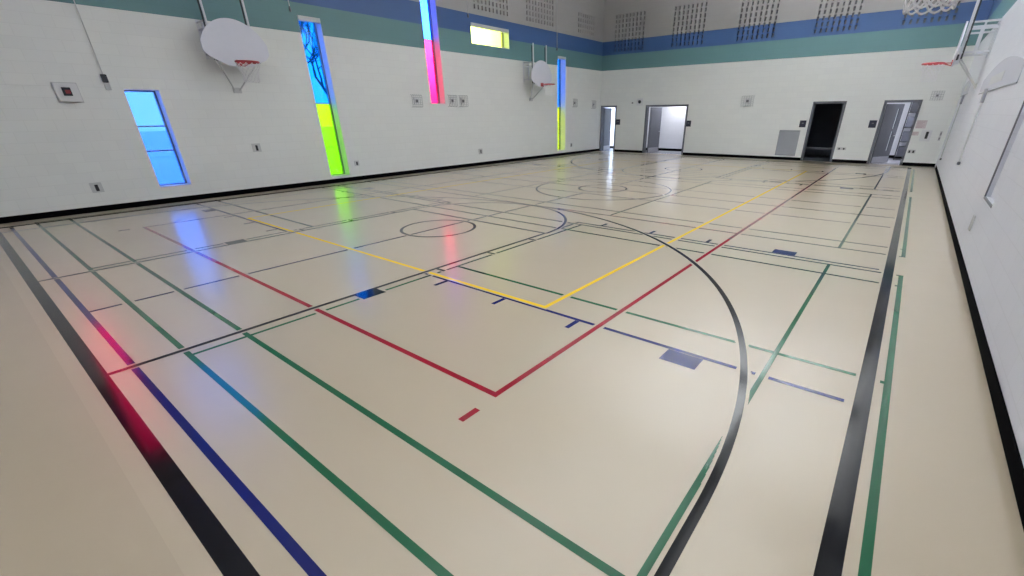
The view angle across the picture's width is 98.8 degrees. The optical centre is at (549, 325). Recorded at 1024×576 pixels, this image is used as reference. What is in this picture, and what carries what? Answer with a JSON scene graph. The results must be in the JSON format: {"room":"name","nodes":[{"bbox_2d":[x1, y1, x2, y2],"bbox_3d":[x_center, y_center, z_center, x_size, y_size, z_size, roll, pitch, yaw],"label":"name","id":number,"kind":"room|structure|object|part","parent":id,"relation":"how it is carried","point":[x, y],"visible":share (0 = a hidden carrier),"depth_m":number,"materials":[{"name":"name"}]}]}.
{"room":"sports hall","nodes":[
{"label":"sports hall","id":0,"kind":"room"},
{"bbox_2d":[0,0,604,216],"bbox_3d":[-5.765,-8.223,12.976,0.420,7.350,27.900,18,31,33],"label":"wall","id":1,"kind":"structure","parent":0,"point":[51,151],"depth_m":11.43,"materials":[{"name":"white paint"}]},
{"bbox_2d":[50,82,83,102],"bbox_3d":[-9.578,-4.637,8.687,0.079,0.360,0.370,18,31,33],"label":"alarm box","id":2,"kind":"object","parent":1,"relation":"attached to","point":[65,92],"visible":1,"depth_m":8.67,"materials":[{"name":"grey plastic"}]},
{"bbox_2d":[73,0,111,89],"bbox_3d":[-9.210,-7.051,8.091,0.058,4.740,0.095,18,31,33],"label":"conduit","id":3,"kind":"object","parent":1,"relation":"hanging from","point":[104,78],"visible":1,"depth_m":8.98,"materials":[{"name":"grey plastic"}]},
{"bbox_3d":[-9.213,-7.171,8.031,0.017,4.470,0.017,18,31,33],"label":"cord","id":4,"kind":"part","parent":3,"relation":"part of","materials":[{"name":"grey plastic"}]},
{"bbox_2d":[89,182,104,192],"bbox_3d":[-9.696,-2.960,9.357,0.030,0.200,0.190,18,31,33],"label":"wall outlet","id":5,"kind":"object","parent":1,"relation":"attached to","point":[96,187],"visible":1,"depth_m":9.35,"materials":[{"name":"grey"}]},
{"bbox_2d":[123,89,191,187],"bbox_3d":[-9.048,-4.285,10.069,0.432,2.025,0.610,18,31,33],"label":"window","id":6,"kind":"structure","parent":1,"relation":"in","point":[147,107],"depth_m":10.14,"materials":[{"name":"blue glass"}]},
{"bbox_3d":[-8.987,-3.364,10.468,0.292,0.018,0.606,18,31,33],"label":"sill","id":7,"kind":"part","parent":6,"relation":"part of","materials":[{"name":"white ceramic"}]},
{"bbox_2d":[195,0,268,92],"bbox_3d":[-7.259,-6.544,10.068,1.261,2.060,1.370,18,31,33],"label":"basketball hoop","id":8,"kind":"object","parent":1,"relation":"attached to","point":[231,42],"visible":1,"depth_m":10.04,"materials":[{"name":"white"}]},
{"bbox_3d":[-7.815,-6.530,9.945,0.519,0.770,0.060,18,31,33],"label":"support arm","id":9,"kind":"part","parent":8,"relation":"part of","materials":[{"name":"grey metal"}]},
{"bbox_3d":[-7.646,-6.670,9.687,0.030,1.335,0.026,18,31,33],"label":"slide rail","id":10,"kind":"part","parent":8,"relation":"part of","materials":[{"name":"black metal"}]},
{"bbox_3d":[-7.594,-6.680,9.684,0.040,1.475,0.036,18,31,33],"label":"post","id":11,"kind":"part","parent":8,"relation":"part of","materials":[{"name":"grey metal"}]},
{"bbox_3d":[-7.739,-5.830,10.826,0.039,0.120,0.180,18,31,33],"label":"wall plate","id":12,"kind":"part","parent":8,"relation":"part of","materials":[{"name":"grey"}]},
{"bbox_3d":[-7.124,-6.971,10.301,0.030,1.335,0.026,18,31,33],"label":"slide rail","id":13,"kind":"part","parent":8,"relation":"part of","materials":[{"name":"black metal"}]},
{"bbox_3d":[-7.072,-6.981,10.298,0.040,1.475,0.036,18,31,33],"label":"post","id":14,"kind":"part","parent":8,"relation":"part of","materials":[{"name":"grey metal"}]},
{"bbox_2d":[251,143,261,151],"bbox_3d":[-7.687,-4.671,11.462,0.030,0.200,0.200,18,31,33],"label":"wall outlet","id":15,"kind":"object","parent":1,"relation":"attached to","point":[256,147],"visible":1,"depth_m":11.46,"materials":[{"name":"grey"}]},
{"bbox_2d":[0,149,598,223],"bbox_3d":[-5.565,-4.955,14.409,0.030,0.115,27.300,18,31,33],"label":"baseboard","id":16,"kind":"structure","parent":1,"relation":"attached to","point":[43,215],"depth_m":11.28,"materials":[{"name":"black rubber"}]},
{"bbox_2d":[297,15,349,176],"bbox_3d":[-6.570,-6.460,12.627,0.440,4.050,0.610,18,31,33],"label":"window","id":17,"kind":"structure","parent":1,"relation":"in","point":[310,27],"depth_m":12.66,"materials":[{"name":"multicoloured glass"}]},
{"bbox_3d":[-6.675,-7.372,12.269,0.010,2.025,0.540,18,31,33],"label":"glass pane","id":18,"kind":"part","parent":17,"relation":"part of","materials":[{"name":"blue glass"}]},
{"bbox_3d":[-6.666,-6.491,12.692,0.080,4.050,0.610,18,31,33],"label":"frame","id":19,"kind":"part","parent":17,"relation":"part of","materials":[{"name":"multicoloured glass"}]},
{"bbox_3d":[-6.664,-5.581,13.137,0.010,1.955,0.540,18,31,33],"label":"glass pane","id":20,"kind":"part","parent":17,"relation":"part of","materials":[{"name":"green glass"}]},
{"bbox_3d":[-6.506,-4.628,13.470,0.292,0.018,0.606,18,31,33],"label":"sill","id":21,"kind":"part","parent":17,"relation":"part of","materials":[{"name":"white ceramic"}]},
{"bbox_2d":[410,94,422,106],"bbox_3d":[-4.477,-7.561,14.700,0.085,0.391,0.412,18,31,33],"label":"fire alarm strobe","id":22,"kind":"object","parent":1,"relation":"attached to","point":[416,99],"visible":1,"depth_m":14.69,"materials":[{"name":"white plastic"}]},
{"bbox_2d":[420,0,444,103],"bbox_3d":[-4.106,-9.692,14.678,0.432,4.010,0.630,18,31,33],"label":"window","id":23,"kind":"structure","parent":1,"relation":"in","point":[428,7],"depth_m":15.01,"materials":[{"name":"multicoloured glass"}]},
{"bbox_3d":[-4.207,-10.585,14.326,0.010,2.025,0.560,18,31,33],"label":"glass pane","id":24,"kind":"part","parent":23,"relation":"part of","materials":[{"name":"blue glass"}]},
{"bbox_3d":[-4.196,-8.812,15.185,0.010,1.915,0.560,18,31,33],"label":"glass pane","id":25,"kind":"part","parent":23,"relation":"part of","materials":[{"name":"pink glass"}]},
{"bbox_3d":[-4.198,-9.722,14.741,0.080,4.010,0.630,18,31,33],"label":"frame","id":26,"kind":"part","parent":23,"relation":"part of","materials":[{"name":"silver metal"}]},
{"bbox_2d":[448,95,457,106],"bbox_3d":[-3.526,-8.137,15.808,0.085,0.391,0.392,18,31,33],"label":"fire alarm strobe","id":27,"kind":"object","parent":1,"relation":"attached to","point":[451,99],"visible":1,"depth_m":15.78,"materials":[{"name":"white plastic"}]},
{"bbox_2d":[458,95,467,106],"bbox_3d":[-3.210,-8.319,16.180,0.085,0.391,0.412,18,31,33],"label":"fire alarm strobe","id":28,"kind":"object","parent":1,"relation":"attached to","point":[461,99],"visible":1,"depth_m":16.17,"materials":[{"name":"white plastic"}]},
{"bbox_2d":[471,22,508,48],"bbox_3d":[-2.379,-10.957,16.576,0.440,0.650,2.020,18,31,33],"label":"window","id":29,"kind":"structure","parent":1,"relation":"in","point":[481,34],"depth_m":16.72,"materials":[{"name":"yellow glass"}]},
{"bbox_3d":[-2.479,-10.989,16.645,0.010,0.580,1.950,18,31,33],"label":"glass pane","id":30,"kind":"part","parent":29,"relation":"part of","materials":[{"name":"glass"}]},
{"bbox_2d":[523,43,554,100],"bbox_3d":[-0.336,-10.540,18.224,1.261,2.060,1.370,18,31,33],"label":"basketball hoop","id":31,"kind":"object","parent":1,"relation":"attached to","point":[541,75],"visible":1,"depth_m":18.19,"materials":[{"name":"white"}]},
{"bbox_3d":[-0.891,-10.527,18.100,0.519,0.770,0.060,18,31,33],"label":"support arm","id":32,"kind":"part","parent":31,"relation":"part of","materials":[{"name":"white metal"}]},
{"bbox_2d":[558,56,565,150],"bbox_3d":[0.395,-10.495,20.826,0.440,3.980,0.630,18,31,33],"label":"window","id":33,"kind":"structure","parent":1,"relation":"in","point":[561,60],"depth_m":20.94,"materials":[{"name":"multicoloured glass"}]},
{"bbox_3d":[0.290,-11.375,20.483,0.010,2.025,0.560,18,31,33],"label":"glass pane","id":34,"kind":"part","parent":33,"relation":"part of","materials":[{"name":"blue glass"}]},
{"bbox_3d":[0.302,-9.616,21.336,0.010,1.885,0.560,18,31,33],"label":"glass pane","id":35,"kind":"part","parent":33,"relation":"part of","materials":[{"name":"yellow glass"}]},
{"bbox_3d":[0.300,-10.526,20.891,0.080,3.980,0.630,18,31,33],"label":"frame","id":36,"kind":"part","parent":33,"relation":"part of","materials":[{"name":"silver metal"}]},
{"bbox_2d":[0,150,1023,575],"bbox_3d":[1.137,-3.524,11.661,15.284,0.160,31.100,18,31,33],"label":"floor","id":37,"kind":"structure","parent":0,"point":[596,363],"depth_m":3.37,"materials":[{"name":"beige"}]},
{"bbox_2d":[893,102,915,159],"bbox_3d":[15.190,-8.135,18.076,0.970,2.400,0.530,18,31,33],"label":"storage shelf","id":38,"kind":"object","parent":37,"relation":"on","point":[911,102],"visible":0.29,"depth_m":18.23,"materials":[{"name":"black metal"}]},
{"bbox_2d":[896,146,904,155],"bbox_3d":[15.195,-7.362,18.451,0.870,0.380,0.430,18,31,33],"label":"storage box","id":39,"kind":"object","parent":38,"relation":"on","point":[900,150],"visible":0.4,"depth_m":18.47,"materials":[{"name":"grey"}]},
{"bbox_2d":[901,131,909,141],"bbox_3d":[15.192,-7.883,18.199,0.870,0.380,0.430,18,31,33],"label":"storage box","id":40,"kind":"object","parent":38,"relation":"on","point":[905,134],"visible":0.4,"depth_m":18.22,"materials":[{"name":"grey"}]},
{"bbox_2d":[905,117,914,126],"bbox_3d":[15.188,-8.378,17.959,0.870,0.380,0.430,18,31,33],"label":"storage box","id":41,"kind":"object","parent":38,"relation":"on","point":[910,120],"visible":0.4,"depth_m":17.98,"materials":[{"name":"grey plastic"}]},
{"bbox_2d":[910,102,918,111],"bbox_3d":[15.185,-8.873,17.719,0.870,0.380,0.430,18,31,33],"label":"storage box","id":42,"kind":"object","parent":38,"relation":"on","point":[914,106],"visible":0.36,"depth_m":17.74,"materials":[{"name":"grey plastic"}]},
{"bbox_2d":[610,106,686,148],"bbox_3d":[4.892,-10.919,23.557,7.300,2.750,2.180,18,31,33],"label":"wall","id":43,"kind":"structure","parent":0,"point":[672,118],"depth_m":23.48,"materials":[{"name":"white paint"}]},
{"bbox_2d":[646,148,681,150],"bbox_3d":[6.280,-9.202,23.010,3.400,0.120,1.880,18,31,33],"label":"baseboard","id":44,"kind":"structure","parent":43,"relation":"attached to","point":[662,149],"depth_m":23.91,"materials":[{"name":"black rubber"}]},
{"bbox_2d":[599,0,993,164],"bbox_3d":[8.487,-11.105,18.733,15.284,7.350,0.220,18,31,33],"label":"wall","id":45,"kind":"structure","parent":0,"point":[707,56],"depth_m":18.08,"materials":[{"name":"white paint"}]},
{"bbox_2d":[599,106,616,151],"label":"door","id":46,"kind":"structure","parent":45,"relation":"in","point":[605,121],"depth_m":23.85,"materials":[{"name":"metal"}]},
{"bbox_3d":[3.158,-10.000,24.539,0.050,0.220,0.800,15,30,29],"label":"kick plate","id":47,"kind":"part","parent":46,"relation":"part of","materials":[{"name":"metal"}]},
{"bbox_2d":[636,98,642,105],"bbox_3d":[4.480,-11.206,21.872,0.340,0.320,0.085,18,31,33],"label":"dome","id":48,"kind":"object","parent":45,"relation":"attached to","point":[639,100],"visible":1,"depth_m":21.86,"materials":[{"name":"white plastic"}]},
{"bbox_2d":[642,104,688,154],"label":"door","id":49,"kind":"structure","parent":45,"relation":"in","point":[655,110],"depth_m":22.40,"materials":[{"name":"metal"}]},
{"bbox_3d":[5.423,-9.296,23.055,0.940,0.220,0.050,-24,34,-39],"label":"kick plate","id":50,"kind":"part","parent":49,"relation":"part of","materials":[{"name":"metal"}]},
{"bbox_2d":[741,95,753,105],"bbox_3d":[8.615,-9.799,19.051,0.512,0.431,0.086,18,31,33],"label":"fire alarm strobe","id":51,"kind":"object","parent":45,"relation":"attached to","point":[747,100],"visible":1,"depth_m":19.03,"materials":[{"name":"white plastic"}]},
{"bbox_2d":[614,149,934,166],"bbox_3d":[8.485,-7.839,20.173,14.536,0.115,0.012,18,31,33],"label":"baseboard","id":52,"kind":"structure","parent":45,"relation":"attached to","point":[615,150],"depth_m":19.29,"materials":[{"name":"black rubber"}]},
{"bbox_2d":[775,130,799,155],"bbox_3d":[10.172,-7.839,18.736,0.800,1.000,0.020,18,31,33],"label":"air vent","id":53,"kind":"object","parent":45,"relation":"in","point":[787,142],"visible":1,"depth_m":18.73,"materials":[{"name":"grey metal"}]},
{"bbox_2d":[799,120,806,126],"bbox_3d":[10.511,-8.399,18.178,0.240,0.260,0.014,18,31,33],"label":"room sign","id":54,"kind":"object","parent":45,"relation":"attached to","point":[802,122],"visible":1,"depth_m":18.17,"materials":[{"name":"black plastic"}]},
{"bbox_2d":[800,101,846,161],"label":"door frame","id":55,"kind":"structure","parent":45,"relation":"in","point":[820,102],"depth_m":17.81,"materials":[{"name":"metal"}]},
{"bbox_2d":[868,120,876,127],"bbox_3d":[12.435,-7.778,16.848,0.240,0.260,0.014,18,31,33],"label":"room sign","id":56,"kind":"object","parent":45,"relation":"attached to","point":[872,124],"visible":1,"depth_m":16.84,"materials":[{"name":"black plastic"}]},
{"bbox_2d":[866,100,922,164],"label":"door","id":57,"kind":"structure","parent":45,"relation":"in","point":[878,153],"depth_m":16.98,"materials":[{"name":"metal"}]},
{"bbox_3d":[13.238,-6.690,17.574,0.900,0.220,0.050,-10,27,-18],"label":"kick plate","id":58,"kind":"part","parent":57,"relation":"part of","materials":[{"name":"metal"}]},
{"bbox_2d":[915,120,927,127],"bbox_3d":[13.623,-7.392,16.036,0.300,0.270,0.004,18,31,33],"label":"notice","id":59,"kind":"object","parent":45,"relation":"attached to","point":[920,123],"visible":1,"depth_m":16.03,"materials":[{"name":"grey paper"}]},
{"bbox_2d":[919,130,932,140],"bbox_3d":[13.796,-6.979,16.053,0.310,0.380,0.060,18,31,33],"label":"wall control","id":60,"kind":"object","parent":45,"relation":"attached to","point":[925,135],"visible":1,"depth_m":16.05,"materials":[{"name":"white plastic"}]},
{"bbox_2d":[929,91,944,100],"bbox_3d":[13.736,-8.168,15.502,0.352,0.311,0.086,18,31,33],"label":"fire alarm strobe","id":61,"kind":"object","parent":45,"relation":"attached to","point":[937,95],"visible":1,"depth_m":15.49,"materials":[{"name":"white plastic"}]},
{"bbox_2d":[805,103,843,155],"bbox_3d":[11.983,-8.791,19.070,2.200,2.750,2.880,18,31,33],"label":"wall","id":62,"kind":"structure","parent":0,"point":[826,117],"depth_m":20.20,"materials":[{"name":"black"}]},
{"bbox_2d":[806,147,831,149],"bbox_3d":[11.923,-7.713,19.495,1.600,0.440,0.500,18,31,33],"label":"bench","id":63,"kind":"object","parent":62,"relation":"attached to","point":[821,148],"visible":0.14,"depth_m":19.30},
{"bbox_2d":[886,102,915,154],"bbox_3d":[14.291,-8.145,17.707,3.100,2.750,3.280,18,31,33],"label":"wall","id":64,"kind":"structure","parent":0,"point":[907,104],"depth_m":18.88,"materials":[{"name":"white paint"}]},
{"bbox_2d":[935,0,1023,465],"bbox_3d":[6.013,-4.287,4.697,0.300,7.350,27.600,18,31,33],"label":"wall","id":65,"kind":"structure","parent":0,"point":[992,251],"depth_m":5.46,"materials":[{"name":"white paint"}]},
{"bbox_2d":[902,0,958,15],"bbox_3d":[3.284,-3.094,2.810,1.351,2.060,1.370,18,31,33],"label":"basketball hoop","id":66,"kind":"object","parent":65,"relation":"attached to","point":[906,8],"visible":1,"depth_m":3.41,"materials":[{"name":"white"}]},
{"bbox_2d":[939,95,964,159],"bbox_3d":[12.858,-6.315,13.996,0.049,1.890,0.200,18,31,33],"label":"rod","id":67,"kind":"object","parent":65,"relation":"attached to","point":[962,98],"visible":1,"depth_m":13.91,"materials":[{"name":"grey metal"}]},
{"bbox_3d":[12.854,-6.334,13.990,0.026,1.850,0.026,6,27,13],"label":"rod","id":68,"kind":"part","parent":67,"relation":"part of","materials":[{"name":"grey metal"}]},
{"bbox_2d":[920,0,1003,88],"bbox_3d":[10.242,-7.079,10.941,1.261,2.060,1.370,18,31,33],"label":"basketball hoop","id":69,"kind":"object","parent":65,"relation":"attached to","point":[956,59],"visible":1,"depth_m":10.80,"materials":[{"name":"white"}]},
{"bbox_3d":[10.574,-7.469,11.070,0.040,1.475,0.036,18,31,33],"label":"post","id":70,"kind":"part","parent":69,"relation":"part of","materials":[{"name":"white metal"}]},
{"bbox_3d":[10.053,-7.168,10.456,0.040,1.475,0.036,18,31,33],"label":"post","id":71,"kind":"part","parent":69,"relation":"part of","materials":[{"name":"white metal"}]},
{"bbox_3d":[10.065,-7.137,10.415,0.030,1.335,0.026,18,31,33],"label":"slide rail","id":72,"kind":"part","parent":69,"relation":"part of","materials":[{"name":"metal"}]},
{"bbox_3d":[10.798,-7.174,11.025,0.519,0.770,0.060,18,31,33],"label":"support arm","id":73,"kind":"part","parent":69,"relation":"part of","materials":[{"name":"white metal"}]},
{"bbox_3d":[10.276,-6.873,10.411,0.519,0.770,0.060,18,31,33],"label":"support arm","id":74,"kind":"part","parent":69,"relation":"part of","materials":[{"name":"white metal"}]},
{"bbox_2d":[960,80,970,96],"bbox_3d":[13.108,-7.490,13.768,0.013,0.420,3.000,18,31,33],"label":"wall panel","id":75,"kind":"object","parent":65,"relation":"attached to","point":[967,86],"visible":0.91,"depth_m":13.52,"materials":[{"name":"grey"}]},
{"bbox_2d":[968,214,975,230],"bbox_3d":[5.679,-1.388,5.884,0.019,0.200,0.140,18,31,33],"label":"wall switch","id":76,"kind":"object","parent":65,"relation":"attached to","point":[974,215],"visible":1,"depth_m":5.86,"materials":[{"name":"grey plastic"}]},
{"bbox_2d":[957,89,987,164],"bbox_3d":[8.674,-4.067,8.988,0.049,1.420,0.200,18,31,33],"label":"rod","id":77,"kind":"object","parent":65,"relation":"attached to","point":[984,94],"visible":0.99,"depth_m":8.91,"materials":[{"name":"grey metal"}]},
{"bbox_3d":[8.670,-4.086,8.981,0.026,1.380,0.026,6,27,13],"label":"rod","id":78,"kind":"part","parent":77,"relation":"part of","materials":[{"name":"grey metal"}]},
{"bbox_2d":[935,165,1023,530],"bbox_3d":[5.773,-1.039,6.178,0.012,0.115,26.550,18,31,33],"label":"baseboard","id":79,"kind":"structure","parent":65,"relation":"attached to","point":[1012,454],"depth_m":3.12,"materials":[{"name":"black rubber"}]},
{"bbox_2d":[978,56,1023,94],"bbox_3d":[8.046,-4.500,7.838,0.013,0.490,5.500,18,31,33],"label":"basketball backboard","id":80,"kind":"object","parent":65,"relation":"attached to","point":[1007,72],"visible":1,"depth_m":7.23,"materials":[{"name":"white plastic"}]},
{"bbox_3d":[8.048,-4.288,7.940,0.012,0.020,5.500,18,31,33],"label":"rail","id":81,"kind":"part","parent":80,"relation":"part of","materials":[{"name":"grey metal"}]},
{"bbox_2d":[984,101,1023,207],"bbox_3d":[5.430,-2.619,4.840,0.094,2.470,0.850,18,31,33],"label":"window","id":82,"kind":"structure","parent":65,"relation":"in","point":[1021,130],"depth_m":5.35,"materials":[{"name":"white glass"}]},
{"bbox_3d":[5.453,-2.618,4.814,0.030,2.450,0.840,18,31,33],"label":"blank panel","id":83,"kind":"part","parent":82,"relation":"part of","materials":[{"name":"white"}]}
]}

